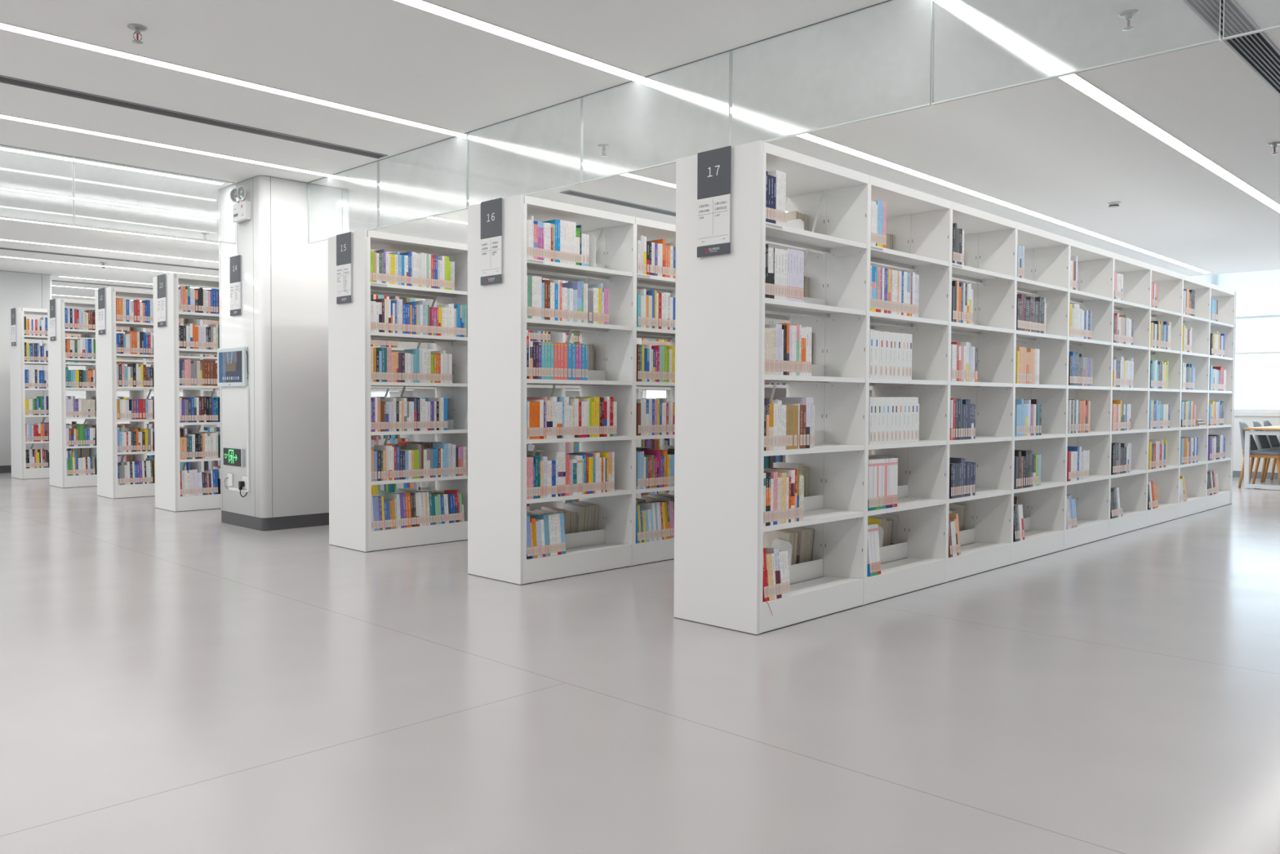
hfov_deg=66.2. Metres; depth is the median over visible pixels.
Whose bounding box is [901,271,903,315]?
book
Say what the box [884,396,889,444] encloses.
book
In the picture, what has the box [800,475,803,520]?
book
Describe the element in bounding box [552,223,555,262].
book
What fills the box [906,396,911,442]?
book
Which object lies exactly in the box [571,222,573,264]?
book
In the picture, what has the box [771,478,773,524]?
book
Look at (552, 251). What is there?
book
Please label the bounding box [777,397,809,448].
book
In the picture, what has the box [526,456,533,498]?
book
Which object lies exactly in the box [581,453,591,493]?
book
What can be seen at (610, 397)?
book
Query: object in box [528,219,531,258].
book
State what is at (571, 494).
book
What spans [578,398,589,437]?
book
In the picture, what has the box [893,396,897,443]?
book
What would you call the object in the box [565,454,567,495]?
book
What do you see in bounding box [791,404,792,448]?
book
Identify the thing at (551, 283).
book
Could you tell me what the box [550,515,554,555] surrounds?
book
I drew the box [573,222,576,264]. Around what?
book
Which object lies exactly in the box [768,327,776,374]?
book
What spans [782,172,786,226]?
book
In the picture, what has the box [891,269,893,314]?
book
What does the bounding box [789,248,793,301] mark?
book
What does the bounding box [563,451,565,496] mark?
book
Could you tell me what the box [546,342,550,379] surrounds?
book
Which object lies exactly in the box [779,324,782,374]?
book
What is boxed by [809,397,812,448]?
book
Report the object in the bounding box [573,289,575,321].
book
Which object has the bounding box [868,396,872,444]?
book
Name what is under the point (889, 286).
book
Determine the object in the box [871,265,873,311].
book
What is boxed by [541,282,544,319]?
book
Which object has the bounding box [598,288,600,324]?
book
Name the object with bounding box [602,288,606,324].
book
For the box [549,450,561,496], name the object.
book
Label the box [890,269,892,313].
book
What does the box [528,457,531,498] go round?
book
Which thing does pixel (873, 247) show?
label
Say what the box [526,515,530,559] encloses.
book
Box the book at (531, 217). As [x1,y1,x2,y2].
[527,215,533,258]
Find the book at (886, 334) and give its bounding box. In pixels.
[883,331,888,378]
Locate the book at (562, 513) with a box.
[548,512,565,553]
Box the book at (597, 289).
[595,288,598,324]
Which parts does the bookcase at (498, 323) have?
panel, upright panel, shelf, shelf, shelf, shelf, shelf, shelf, panel, shelf, shelf, shelf, upright panel, upright panel, shelf, shelf, panel, shelf, shelf, shelf, shelf, shelf, shelf, shelf, upright panel, upright panel, shelf, upright panel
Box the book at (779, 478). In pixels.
[777,477,780,524]
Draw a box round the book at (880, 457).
[880,457,894,506]
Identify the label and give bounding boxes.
[370,282,386,286]
[527,258,544,264]
[636,273,650,278]
[765,222,782,230]
[871,245,883,251]
[951,263,961,268]
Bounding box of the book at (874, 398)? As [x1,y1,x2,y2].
[872,396,876,444]
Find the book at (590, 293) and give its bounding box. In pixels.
[587,290,593,323]
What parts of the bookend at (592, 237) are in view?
plate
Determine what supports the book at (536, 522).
on the bookcase at (498, 323)
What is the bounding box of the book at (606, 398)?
[601,396,609,436]
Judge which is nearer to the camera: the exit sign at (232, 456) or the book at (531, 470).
the book at (531, 470)
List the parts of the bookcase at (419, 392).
shelf, shelf, shelf, upright panel, upright panel, shelf, upright panel, upright panel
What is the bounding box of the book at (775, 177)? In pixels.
[773,176,776,223]
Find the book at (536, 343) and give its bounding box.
[535,342,537,378]
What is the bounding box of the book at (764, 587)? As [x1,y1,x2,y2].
[762,548,773,615]
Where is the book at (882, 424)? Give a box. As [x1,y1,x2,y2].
[880,396,884,444]
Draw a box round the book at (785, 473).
[777,471,786,523]
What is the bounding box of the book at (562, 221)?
[561,220,564,262]
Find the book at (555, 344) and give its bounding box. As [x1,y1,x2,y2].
[553,342,557,379]
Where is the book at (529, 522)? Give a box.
[528,515,532,558]
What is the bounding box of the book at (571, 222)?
[569,221,572,263]
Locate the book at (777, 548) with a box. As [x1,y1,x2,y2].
[776,547,782,597]
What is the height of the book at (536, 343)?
0.215 m
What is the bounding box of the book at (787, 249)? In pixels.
[782,248,790,300]
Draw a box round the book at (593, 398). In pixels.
[576,396,596,436]
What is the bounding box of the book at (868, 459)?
[868,458,875,510]
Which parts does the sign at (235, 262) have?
header plate, footer plate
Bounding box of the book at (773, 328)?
[772,328,774,374]
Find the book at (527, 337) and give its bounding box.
[526,336,528,378]
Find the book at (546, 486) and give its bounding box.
[535,455,547,497]
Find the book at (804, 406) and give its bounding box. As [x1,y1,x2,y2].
[803,404,806,448]
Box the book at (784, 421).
[783,404,786,449]
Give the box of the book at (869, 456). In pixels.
[869,456,896,506]
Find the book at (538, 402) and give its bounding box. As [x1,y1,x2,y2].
[537,401,539,439]
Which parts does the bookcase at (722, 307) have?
panel, upright panel, shelf, shelf, shelf, upright panel, shelf, shelf, shelf, shelf, shelf, panel, shelf, upright panel, shelf, shelf, shelf, upright panel, shelf, shelf, shelf, shelf, shelf, shelf, panel, upright panel, shelf, shelf, shelf, upright panel, shelf, shelf, shelf, shelf, shelf, shelf, panel, upright panel, shelf, shelf, upright panel, shelf, shelf, shelf, shelf, shelf, shelf, shelf, panel, upright panel, shelf, shelf, upright panel, shelf, shelf, shelf, shelf, shelf, shelf, panel, upright panel, upright panel, shelf, shelf, shelf, shelf, shelf, shelf, panel, upright panel, upright panel, shelf, shelf, shelf, shelf, shelf, upright panel, shelf, panel, shelf, shelf, shelf, shelf, upright panel, shelf, shelf, panel, shelf, shelf, shelf, shelf, shelf, upright panel, shelf, panel, panel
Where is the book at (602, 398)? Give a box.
[601,397,604,436]
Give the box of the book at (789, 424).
[788,404,791,448]
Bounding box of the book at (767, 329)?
[765,327,768,374]
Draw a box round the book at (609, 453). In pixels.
[592,451,610,492]
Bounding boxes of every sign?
[10,307,16,346]
[49,298,56,341]
[97,287,106,334]
[156,273,167,327]
[223,447,244,466]
[229,254,241,315]
[336,231,352,303]
[480,197,502,285]
[697,145,732,257]
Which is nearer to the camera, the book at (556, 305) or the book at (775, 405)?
the book at (775, 405)
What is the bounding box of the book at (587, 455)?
[568,453,588,493]
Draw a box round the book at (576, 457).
[568,454,578,494]
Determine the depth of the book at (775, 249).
4.51 m
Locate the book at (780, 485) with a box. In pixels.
[777,476,782,524]
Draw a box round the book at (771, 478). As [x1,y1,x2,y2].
[770,478,772,525]
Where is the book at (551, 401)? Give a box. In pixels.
[550,400,552,438]
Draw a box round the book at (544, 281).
[542,279,547,319]
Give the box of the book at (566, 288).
[564,287,567,321]
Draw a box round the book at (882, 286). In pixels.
[881,267,884,312]
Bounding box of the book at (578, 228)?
[577,227,579,265]
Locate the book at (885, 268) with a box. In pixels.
[884,267,885,312]
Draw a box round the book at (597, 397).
[596,396,599,436]
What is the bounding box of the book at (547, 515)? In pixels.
[530,514,551,555]
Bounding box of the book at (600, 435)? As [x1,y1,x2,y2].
[599,396,601,436]
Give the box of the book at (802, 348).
[800,327,803,375]
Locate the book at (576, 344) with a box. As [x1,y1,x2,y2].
[575,343,578,379]
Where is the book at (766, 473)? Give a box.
[765,472,768,525]
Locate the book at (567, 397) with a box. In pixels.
[566,396,568,437]
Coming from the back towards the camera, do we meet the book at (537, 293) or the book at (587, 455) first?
the book at (587, 455)
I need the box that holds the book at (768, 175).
[767,174,770,222]
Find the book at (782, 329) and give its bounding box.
[781,328,783,374]
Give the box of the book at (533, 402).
[532,401,534,439]
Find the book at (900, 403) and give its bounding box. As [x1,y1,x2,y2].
[897,396,902,443]
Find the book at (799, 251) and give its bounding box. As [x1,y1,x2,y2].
[798,250,801,302]
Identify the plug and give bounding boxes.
[238,480,247,497]
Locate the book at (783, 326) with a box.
[782,324,785,374]
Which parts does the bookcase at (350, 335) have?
panel, upright panel, shelf, shelf, shelf, panel, shelf, shelf, shelf, shelf, shelf, shelf, shelf, upright panel, upright panel, shelf, upright panel, shelf, upright panel, shelf, upright panel, shelf, upright panel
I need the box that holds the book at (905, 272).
[905,271,906,315]
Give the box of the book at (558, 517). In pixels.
[557,513,561,554]
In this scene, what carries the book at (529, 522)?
on the bookcase at (498, 323)
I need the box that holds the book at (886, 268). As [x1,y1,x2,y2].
[885,267,887,313]
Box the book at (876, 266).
[875,266,877,311]
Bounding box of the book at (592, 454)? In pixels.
[573,452,593,493]
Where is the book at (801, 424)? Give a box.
[799,404,803,448]
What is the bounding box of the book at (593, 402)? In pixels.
[591,401,594,436]
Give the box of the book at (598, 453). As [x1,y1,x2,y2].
[579,451,599,493]
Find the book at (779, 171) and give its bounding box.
[777,170,780,224]
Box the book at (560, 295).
[559,282,562,320]
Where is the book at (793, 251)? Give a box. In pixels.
[792,249,795,301]
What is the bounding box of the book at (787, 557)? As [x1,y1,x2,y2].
[778,550,790,595]
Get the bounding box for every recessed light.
[0,22,787,212]
[0,113,481,204]
[0,146,225,184]
[0,186,218,218]
[0,217,218,244]
[0,238,218,262]
[0,255,218,276]
[51,284,98,288]
[51,293,142,301]
[58,275,218,289]
[349,202,467,224]
[393,0,1210,273]
[932,0,1279,213]
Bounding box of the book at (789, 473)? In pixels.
[764,468,793,522]
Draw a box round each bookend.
[588,234,607,269]
[771,538,792,565]
[785,218,804,230]
[799,473,813,519]
[867,523,883,546]
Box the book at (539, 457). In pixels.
[533,455,540,497]
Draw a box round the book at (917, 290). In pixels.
[916,274,919,317]
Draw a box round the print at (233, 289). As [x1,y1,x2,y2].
[230,285,238,297]
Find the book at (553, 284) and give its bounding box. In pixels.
[552,283,555,319]
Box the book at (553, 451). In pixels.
[552,450,563,496]
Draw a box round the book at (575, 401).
[568,399,577,437]
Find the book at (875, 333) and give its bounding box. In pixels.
[872,329,879,378]
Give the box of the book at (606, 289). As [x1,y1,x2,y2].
[605,288,608,324]
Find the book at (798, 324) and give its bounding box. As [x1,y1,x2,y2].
[797,324,799,375]
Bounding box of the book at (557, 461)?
[549,459,558,496]
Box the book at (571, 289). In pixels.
[569,288,573,321]
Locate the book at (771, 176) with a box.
[770,175,773,222]
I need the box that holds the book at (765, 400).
[764,399,766,450]
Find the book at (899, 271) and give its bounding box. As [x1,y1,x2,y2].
[898,271,900,315]
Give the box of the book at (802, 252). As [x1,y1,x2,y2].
[801,251,804,302]
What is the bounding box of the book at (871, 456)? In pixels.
[871,456,897,506]
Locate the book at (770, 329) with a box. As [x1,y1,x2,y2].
[768,328,771,374]
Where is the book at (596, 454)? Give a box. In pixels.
[578,452,597,493]
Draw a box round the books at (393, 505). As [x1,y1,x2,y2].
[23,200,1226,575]
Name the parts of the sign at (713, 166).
header plate, footer plate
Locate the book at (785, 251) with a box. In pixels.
[783,249,786,300]
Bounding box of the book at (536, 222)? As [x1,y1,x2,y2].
[535,221,537,259]
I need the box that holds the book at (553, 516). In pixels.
[551,515,555,555]
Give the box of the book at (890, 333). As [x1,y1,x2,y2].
[888,332,893,378]
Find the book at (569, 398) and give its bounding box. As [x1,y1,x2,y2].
[568,398,578,437]
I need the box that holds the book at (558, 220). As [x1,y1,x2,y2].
[557,219,559,262]
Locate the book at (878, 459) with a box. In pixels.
[878,458,879,509]
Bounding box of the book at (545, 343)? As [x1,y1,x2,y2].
[544,342,547,379]
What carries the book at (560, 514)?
on the bookcase at (498, 323)
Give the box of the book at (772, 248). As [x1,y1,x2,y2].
[770,247,773,298]
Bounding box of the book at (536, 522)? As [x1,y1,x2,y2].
[535,520,540,557]
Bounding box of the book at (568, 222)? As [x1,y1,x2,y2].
[567,221,569,263]
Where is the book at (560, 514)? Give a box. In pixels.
[559,513,564,554]
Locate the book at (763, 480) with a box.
[763,480,764,526]
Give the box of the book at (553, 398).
[546,396,555,438]
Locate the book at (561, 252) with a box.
[560,219,562,262]
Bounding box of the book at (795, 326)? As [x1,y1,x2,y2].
[794,325,796,375]
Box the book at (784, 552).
[783,551,788,596]
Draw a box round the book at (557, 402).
[556,401,559,438]
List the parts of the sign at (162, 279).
header plate, footer plate, mount plate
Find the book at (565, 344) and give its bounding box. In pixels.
[563,342,567,379]
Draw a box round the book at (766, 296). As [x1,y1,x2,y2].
[765,244,768,297]
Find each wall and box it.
[0,271,52,473]
[64,306,390,448]
[1232,413,1279,472]
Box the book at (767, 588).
[764,548,768,600]
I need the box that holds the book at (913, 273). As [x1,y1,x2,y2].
[911,271,915,316]
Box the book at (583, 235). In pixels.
[581,233,586,266]
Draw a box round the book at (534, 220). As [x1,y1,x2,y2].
[533,220,535,258]
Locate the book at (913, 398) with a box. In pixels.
[910,396,915,442]
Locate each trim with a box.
[0,144,233,182]
[307,0,892,182]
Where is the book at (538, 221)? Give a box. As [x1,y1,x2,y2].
[537,221,539,259]
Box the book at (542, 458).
[534,455,545,497]
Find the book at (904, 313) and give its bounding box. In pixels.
[902,271,905,315]
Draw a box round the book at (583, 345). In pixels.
[581,343,585,380]
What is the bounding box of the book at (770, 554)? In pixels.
[768,553,774,599]
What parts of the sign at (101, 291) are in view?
header plate, footer plate, mount plate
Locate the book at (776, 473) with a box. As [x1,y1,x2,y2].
[765,471,777,524]
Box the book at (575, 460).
[571,458,577,494]
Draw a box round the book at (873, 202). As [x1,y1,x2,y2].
[871,200,874,244]
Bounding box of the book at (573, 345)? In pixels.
[571,343,575,379]
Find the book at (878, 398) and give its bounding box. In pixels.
[876,396,881,444]
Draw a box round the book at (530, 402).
[528,401,532,439]
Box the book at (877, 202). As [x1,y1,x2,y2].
[874,200,879,246]
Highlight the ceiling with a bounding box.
[0,0,1279,302]
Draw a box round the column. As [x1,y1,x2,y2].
[218,175,349,530]
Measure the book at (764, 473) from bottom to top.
0.244 m
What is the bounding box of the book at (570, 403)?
[568,402,574,437]
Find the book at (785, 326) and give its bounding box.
[785,325,786,374]
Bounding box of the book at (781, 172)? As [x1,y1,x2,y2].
[780,171,783,225]
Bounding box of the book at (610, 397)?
[609,396,611,436]
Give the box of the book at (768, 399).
[767,399,769,450]
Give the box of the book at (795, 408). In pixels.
[792,405,798,448]
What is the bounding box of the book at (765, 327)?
[764,327,766,374]
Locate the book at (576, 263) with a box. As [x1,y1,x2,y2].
[575,227,577,265]
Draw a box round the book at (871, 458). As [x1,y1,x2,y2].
[871,457,884,508]
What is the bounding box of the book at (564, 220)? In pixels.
[564,220,565,263]
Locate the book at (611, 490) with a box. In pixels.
[604,451,612,491]
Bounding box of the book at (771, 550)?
[763,547,779,598]
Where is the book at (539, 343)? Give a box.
[537,342,541,378]
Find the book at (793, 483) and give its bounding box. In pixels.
[766,467,795,522]
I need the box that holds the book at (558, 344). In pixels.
[557,342,559,379]
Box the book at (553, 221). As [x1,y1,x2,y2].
[542,219,557,262]
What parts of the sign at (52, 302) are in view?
header plate, footer plate, mount plate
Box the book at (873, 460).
[872,459,874,510]
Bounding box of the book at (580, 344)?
[577,343,581,380]
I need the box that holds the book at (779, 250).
[777,248,781,299]
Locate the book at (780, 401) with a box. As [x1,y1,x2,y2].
[778,400,782,449]
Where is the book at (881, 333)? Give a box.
[878,331,883,378]
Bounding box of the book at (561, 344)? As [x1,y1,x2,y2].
[560,342,563,379]
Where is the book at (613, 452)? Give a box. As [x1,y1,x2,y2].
[594,450,614,491]
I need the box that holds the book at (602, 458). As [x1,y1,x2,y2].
[601,457,603,492]
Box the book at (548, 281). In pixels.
[547,280,550,319]
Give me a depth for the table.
12.12 m
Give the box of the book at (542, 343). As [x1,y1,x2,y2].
[541,342,544,378]
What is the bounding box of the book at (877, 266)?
[876,266,879,311]
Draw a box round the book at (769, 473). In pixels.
[764,471,770,525]
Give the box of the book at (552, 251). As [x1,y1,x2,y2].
[551,223,553,261]
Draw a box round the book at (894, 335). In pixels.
[892,332,896,378]
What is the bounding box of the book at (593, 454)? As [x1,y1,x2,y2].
[593,453,595,493]
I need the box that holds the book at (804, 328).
[803,327,806,375]
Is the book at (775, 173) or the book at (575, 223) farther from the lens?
the book at (575, 223)
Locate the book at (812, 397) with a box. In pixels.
[811,397,813,448]
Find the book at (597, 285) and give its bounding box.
[587,283,603,324]
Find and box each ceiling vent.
[0,75,387,159]
[0,247,218,270]
[51,280,152,288]
[560,190,675,216]
[1182,0,1279,96]
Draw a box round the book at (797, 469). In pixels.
[796,469,798,521]
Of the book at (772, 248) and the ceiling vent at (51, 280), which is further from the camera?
the ceiling vent at (51, 280)
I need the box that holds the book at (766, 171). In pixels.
[765,170,767,222]
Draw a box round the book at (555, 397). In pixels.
[555,396,556,438]
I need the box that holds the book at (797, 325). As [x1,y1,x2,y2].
[789,324,798,375]
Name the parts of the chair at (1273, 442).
leg, backrest, leg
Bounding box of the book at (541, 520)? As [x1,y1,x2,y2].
[535,519,545,556]
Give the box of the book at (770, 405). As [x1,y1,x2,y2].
[768,404,771,450]
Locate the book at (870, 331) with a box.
[869,329,872,377]
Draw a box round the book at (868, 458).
[868,457,881,509]
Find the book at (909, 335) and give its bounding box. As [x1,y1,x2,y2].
[908,333,911,379]
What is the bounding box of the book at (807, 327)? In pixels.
[802,326,808,375]
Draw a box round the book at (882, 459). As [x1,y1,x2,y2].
[880,458,883,509]
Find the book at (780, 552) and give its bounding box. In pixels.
[778,551,784,597]
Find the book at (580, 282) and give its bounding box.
[579,281,582,322]
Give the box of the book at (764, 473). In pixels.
[764,472,765,526]
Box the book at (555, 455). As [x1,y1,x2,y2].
[539,450,559,496]
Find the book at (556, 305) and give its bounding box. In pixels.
[554,283,558,320]
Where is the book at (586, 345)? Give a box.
[585,344,587,380]
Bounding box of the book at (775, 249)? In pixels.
[773,248,777,298]
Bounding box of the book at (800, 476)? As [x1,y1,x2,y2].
[799,475,801,520]
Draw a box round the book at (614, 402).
[613,401,615,436]
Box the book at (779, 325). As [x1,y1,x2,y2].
[777,324,780,374]
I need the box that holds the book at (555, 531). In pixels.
[548,514,557,555]
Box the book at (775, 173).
[767,169,777,224]
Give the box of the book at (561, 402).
[560,401,562,438]
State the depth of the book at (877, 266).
5.15 m
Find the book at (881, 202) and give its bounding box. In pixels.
[879,200,882,247]
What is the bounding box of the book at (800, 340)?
[799,324,801,375]
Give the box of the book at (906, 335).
[905,333,908,379]
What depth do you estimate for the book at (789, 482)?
4.62 m
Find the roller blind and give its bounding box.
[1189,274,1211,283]
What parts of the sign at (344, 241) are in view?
header plate, footer plate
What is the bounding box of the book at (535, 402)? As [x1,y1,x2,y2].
[534,401,537,439]
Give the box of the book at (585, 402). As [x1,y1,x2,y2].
[584,401,587,437]
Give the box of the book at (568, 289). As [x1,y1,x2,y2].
[567,288,569,321]
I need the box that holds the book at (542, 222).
[542,222,543,260]
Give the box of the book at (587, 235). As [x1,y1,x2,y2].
[586,234,589,266]
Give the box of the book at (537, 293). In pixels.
[536,275,539,319]
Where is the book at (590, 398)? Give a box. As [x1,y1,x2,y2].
[571,397,591,437]
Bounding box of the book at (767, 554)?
[766,553,772,599]
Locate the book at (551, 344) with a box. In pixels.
[550,342,553,379]
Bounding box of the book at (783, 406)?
[781,404,784,449]
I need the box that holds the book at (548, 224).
[546,222,549,261]
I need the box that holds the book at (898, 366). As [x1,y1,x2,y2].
[895,333,901,378]
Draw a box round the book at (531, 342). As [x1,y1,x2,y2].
[529,341,533,378]
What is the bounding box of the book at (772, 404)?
[768,403,773,450]
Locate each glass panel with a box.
[0,145,73,225]
[73,157,235,244]
[307,161,378,244]
[377,133,467,228]
[467,97,582,205]
[581,51,730,182]
[730,0,932,146]
[932,0,1221,105]
[1222,0,1279,39]
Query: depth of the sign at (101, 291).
10.43 m
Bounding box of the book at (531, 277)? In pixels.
[529,275,532,318]
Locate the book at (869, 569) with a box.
[866,524,872,576]
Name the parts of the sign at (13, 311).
header plate, mount plate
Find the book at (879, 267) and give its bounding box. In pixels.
[879,266,880,312]
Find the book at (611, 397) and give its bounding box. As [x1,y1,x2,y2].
[611,396,613,436]
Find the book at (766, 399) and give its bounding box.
[765,399,768,450]
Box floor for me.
[0,453,1279,853]
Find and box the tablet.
[217,346,248,386]
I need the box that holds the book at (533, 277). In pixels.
[532,276,534,318]
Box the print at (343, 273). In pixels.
[337,267,349,291]
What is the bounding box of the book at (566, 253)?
[565,220,568,263]
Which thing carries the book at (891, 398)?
on the bookcase at (722, 307)
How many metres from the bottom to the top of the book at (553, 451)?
0.265 m
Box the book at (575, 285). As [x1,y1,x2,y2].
[561,281,579,322]
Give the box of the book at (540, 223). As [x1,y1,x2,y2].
[539,222,542,260]
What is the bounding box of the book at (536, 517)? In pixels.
[526,515,548,556]
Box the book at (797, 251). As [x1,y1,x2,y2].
[795,249,798,302]
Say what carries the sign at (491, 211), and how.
attached to the bookcase at (498, 323)
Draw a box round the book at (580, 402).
[578,401,581,437]
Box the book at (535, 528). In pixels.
[533,518,537,557]
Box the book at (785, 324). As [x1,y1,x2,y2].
[777,323,789,375]
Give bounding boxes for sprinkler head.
[99,262,106,268]
[127,23,147,44]
[200,232,209,239]
[597,143,610,156]
[1118,8,1139,31]
[1266,141,1279,155]
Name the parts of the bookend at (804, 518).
plate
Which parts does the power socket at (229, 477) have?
plate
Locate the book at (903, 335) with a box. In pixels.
[900,333,905,379]
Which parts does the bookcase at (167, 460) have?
panel, upright panel, panel, shelf, shelf, shelf, shelf, shelf, shelf, shelf, shelf, shelf, upright panel, upright panel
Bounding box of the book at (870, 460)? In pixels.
[869,459,871,511]
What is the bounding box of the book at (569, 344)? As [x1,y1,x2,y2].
[567,342,571,379]
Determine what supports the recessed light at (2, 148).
in the ceiling
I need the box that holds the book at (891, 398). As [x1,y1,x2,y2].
[889,396,894,443]
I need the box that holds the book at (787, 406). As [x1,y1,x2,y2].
[786,404,789,449]
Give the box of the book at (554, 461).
[546,459,555,497]
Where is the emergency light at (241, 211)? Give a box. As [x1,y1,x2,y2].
[230,185,250,222]
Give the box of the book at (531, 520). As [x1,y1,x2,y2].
[529,518,535,558]
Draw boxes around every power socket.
[224,473,233,488]
[242,475,247,488]
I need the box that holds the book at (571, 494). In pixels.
[570,459,573,495]
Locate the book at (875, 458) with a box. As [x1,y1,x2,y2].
[875,457,886,508]
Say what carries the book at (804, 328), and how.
on the bookcase at (722, 307)
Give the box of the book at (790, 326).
[789,324,791,375]
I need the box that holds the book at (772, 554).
[766,552,776,599]
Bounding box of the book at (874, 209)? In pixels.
[873,200,875,245]
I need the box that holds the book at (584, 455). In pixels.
[568,453,586,493]
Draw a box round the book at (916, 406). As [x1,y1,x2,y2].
[914,396,918,442]
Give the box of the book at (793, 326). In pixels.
[791,324,794,375]
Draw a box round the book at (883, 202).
[883,201,884,248]
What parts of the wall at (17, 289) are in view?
baseboard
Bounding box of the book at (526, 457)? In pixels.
[526,457,528,499]
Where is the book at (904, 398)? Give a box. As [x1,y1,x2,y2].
[902,396,906,443]
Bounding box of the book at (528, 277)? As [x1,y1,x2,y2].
[527,275,529,318]
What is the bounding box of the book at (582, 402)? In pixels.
[581,401,584,437]
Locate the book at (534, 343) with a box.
[533,341,535,378]
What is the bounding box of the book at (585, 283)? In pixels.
[585,283,587,323]
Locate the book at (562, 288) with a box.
[561,287,564,320]
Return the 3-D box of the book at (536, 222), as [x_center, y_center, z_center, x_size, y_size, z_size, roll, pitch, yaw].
[-0.649,-1.078,5.714,0.149,0.220,0.015,2,2,44]
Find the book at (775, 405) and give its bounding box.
[773,403,777,449]
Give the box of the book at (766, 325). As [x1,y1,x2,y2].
[764,324,777,374]
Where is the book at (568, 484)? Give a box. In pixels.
[565,453,569,495]
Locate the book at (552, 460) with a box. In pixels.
[551,460,553,497]
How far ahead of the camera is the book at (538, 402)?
5.70 m
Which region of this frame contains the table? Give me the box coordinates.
[1243,425,1279,489]
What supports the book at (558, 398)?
on the bookcase at (498, 323)
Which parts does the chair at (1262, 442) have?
leg, backrest, leg, seat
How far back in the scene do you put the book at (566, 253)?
5.83 m
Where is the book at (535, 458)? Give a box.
[526,455,537,498]
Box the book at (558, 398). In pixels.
[556,396,564,438]
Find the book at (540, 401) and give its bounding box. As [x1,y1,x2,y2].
[526,400,542,439]
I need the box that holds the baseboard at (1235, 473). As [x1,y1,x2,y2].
[1232,470,1277,479]
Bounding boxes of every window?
[1211,274,1215,284]
[1214,274,1279,413]
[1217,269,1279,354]
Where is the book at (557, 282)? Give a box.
[550,280,559,320]
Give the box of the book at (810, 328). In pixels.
[808,327,812,376]
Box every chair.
[1238,421,1279,487]
[1252,420,1279,484]
[1262,419,1279,481]
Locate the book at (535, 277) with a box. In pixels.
[532,275,537,319]
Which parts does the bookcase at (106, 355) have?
panel, upright panel, panel, shelf, shelf, shelf, shelf, shelf, shelf, shelf, shelf, upright panel, upright panel, shelf, shelf, shelf, upright panel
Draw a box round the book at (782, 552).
[781,551,786,596]
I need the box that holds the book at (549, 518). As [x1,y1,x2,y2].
[548,515,552,555]
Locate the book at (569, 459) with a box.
[568,458,574,495]
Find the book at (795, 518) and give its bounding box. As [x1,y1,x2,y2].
[768,467,796,521]
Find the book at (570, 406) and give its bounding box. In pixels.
[568,405,571,437]
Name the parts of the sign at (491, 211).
header plate, footer plate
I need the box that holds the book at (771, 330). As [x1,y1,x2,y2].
[770,328,773,374]
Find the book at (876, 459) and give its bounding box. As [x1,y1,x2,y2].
[875,458,878,509]
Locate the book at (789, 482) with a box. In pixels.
[788,476,791,522]
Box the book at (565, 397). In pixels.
[564,396,566,438]
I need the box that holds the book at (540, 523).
[535,520,542,557]
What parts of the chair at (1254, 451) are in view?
leg, backrest, leg, seat, seat frame, leg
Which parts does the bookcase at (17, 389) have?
panel, upright panel, shelf, shelf, shelf, panel, shelf, shelf, shelf, shelf, upright panel, upright panel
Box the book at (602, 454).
[588,451,608,492]
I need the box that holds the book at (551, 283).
[550,282,552,319]
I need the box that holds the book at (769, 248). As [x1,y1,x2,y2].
[768,247,771,297]
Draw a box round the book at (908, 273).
[908,272,910,315]
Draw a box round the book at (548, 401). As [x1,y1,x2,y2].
[546,400,550,438]
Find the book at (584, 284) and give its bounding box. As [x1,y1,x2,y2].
[583,283,586,322]
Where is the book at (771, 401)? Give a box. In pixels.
[769,400,779,449]
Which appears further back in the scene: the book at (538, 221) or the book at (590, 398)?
the book at (590, 398)
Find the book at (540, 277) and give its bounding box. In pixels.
[538,276,542,319]
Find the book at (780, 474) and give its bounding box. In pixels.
[777,472,784,524]
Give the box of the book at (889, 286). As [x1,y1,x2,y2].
[888,268,890,313]
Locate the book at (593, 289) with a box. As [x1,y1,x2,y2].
[587,287,595,323]
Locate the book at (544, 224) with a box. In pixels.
[543,222,546,260]
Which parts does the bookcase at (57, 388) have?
panel, upright panel, panel, shelf, shelf, shelf, shelf, shelf, shelf, shelf, shelf, upright panel, upright panel, shelf, shelf, upright panel, upright panel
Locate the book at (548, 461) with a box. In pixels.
[546,460,549,497]
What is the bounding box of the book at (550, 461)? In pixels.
[549,460,551,497]
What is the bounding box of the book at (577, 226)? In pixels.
[576,224,581,265]
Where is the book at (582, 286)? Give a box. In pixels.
[581,281,583,322]
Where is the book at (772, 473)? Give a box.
[764,471,775,524]
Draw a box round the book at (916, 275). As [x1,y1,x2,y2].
[914,274,917,316]
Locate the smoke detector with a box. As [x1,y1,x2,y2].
[1106,200,1120,208]
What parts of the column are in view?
baseboard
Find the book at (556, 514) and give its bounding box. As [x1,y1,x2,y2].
[539,513,559,555]
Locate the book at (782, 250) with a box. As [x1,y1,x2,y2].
[780,248,784,299]
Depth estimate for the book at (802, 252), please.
4.66 m
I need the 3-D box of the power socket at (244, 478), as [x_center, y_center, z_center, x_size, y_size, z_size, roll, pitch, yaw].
[-3.239,0.457,8.050,0.086,0.103,0.012,2,2,44]
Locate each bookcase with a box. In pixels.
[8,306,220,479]
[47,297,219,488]
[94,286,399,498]
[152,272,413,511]
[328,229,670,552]
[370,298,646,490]
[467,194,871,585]
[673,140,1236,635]
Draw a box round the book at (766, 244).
[764,244,766,297]
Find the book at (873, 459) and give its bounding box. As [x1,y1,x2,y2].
[872,458,877,510]

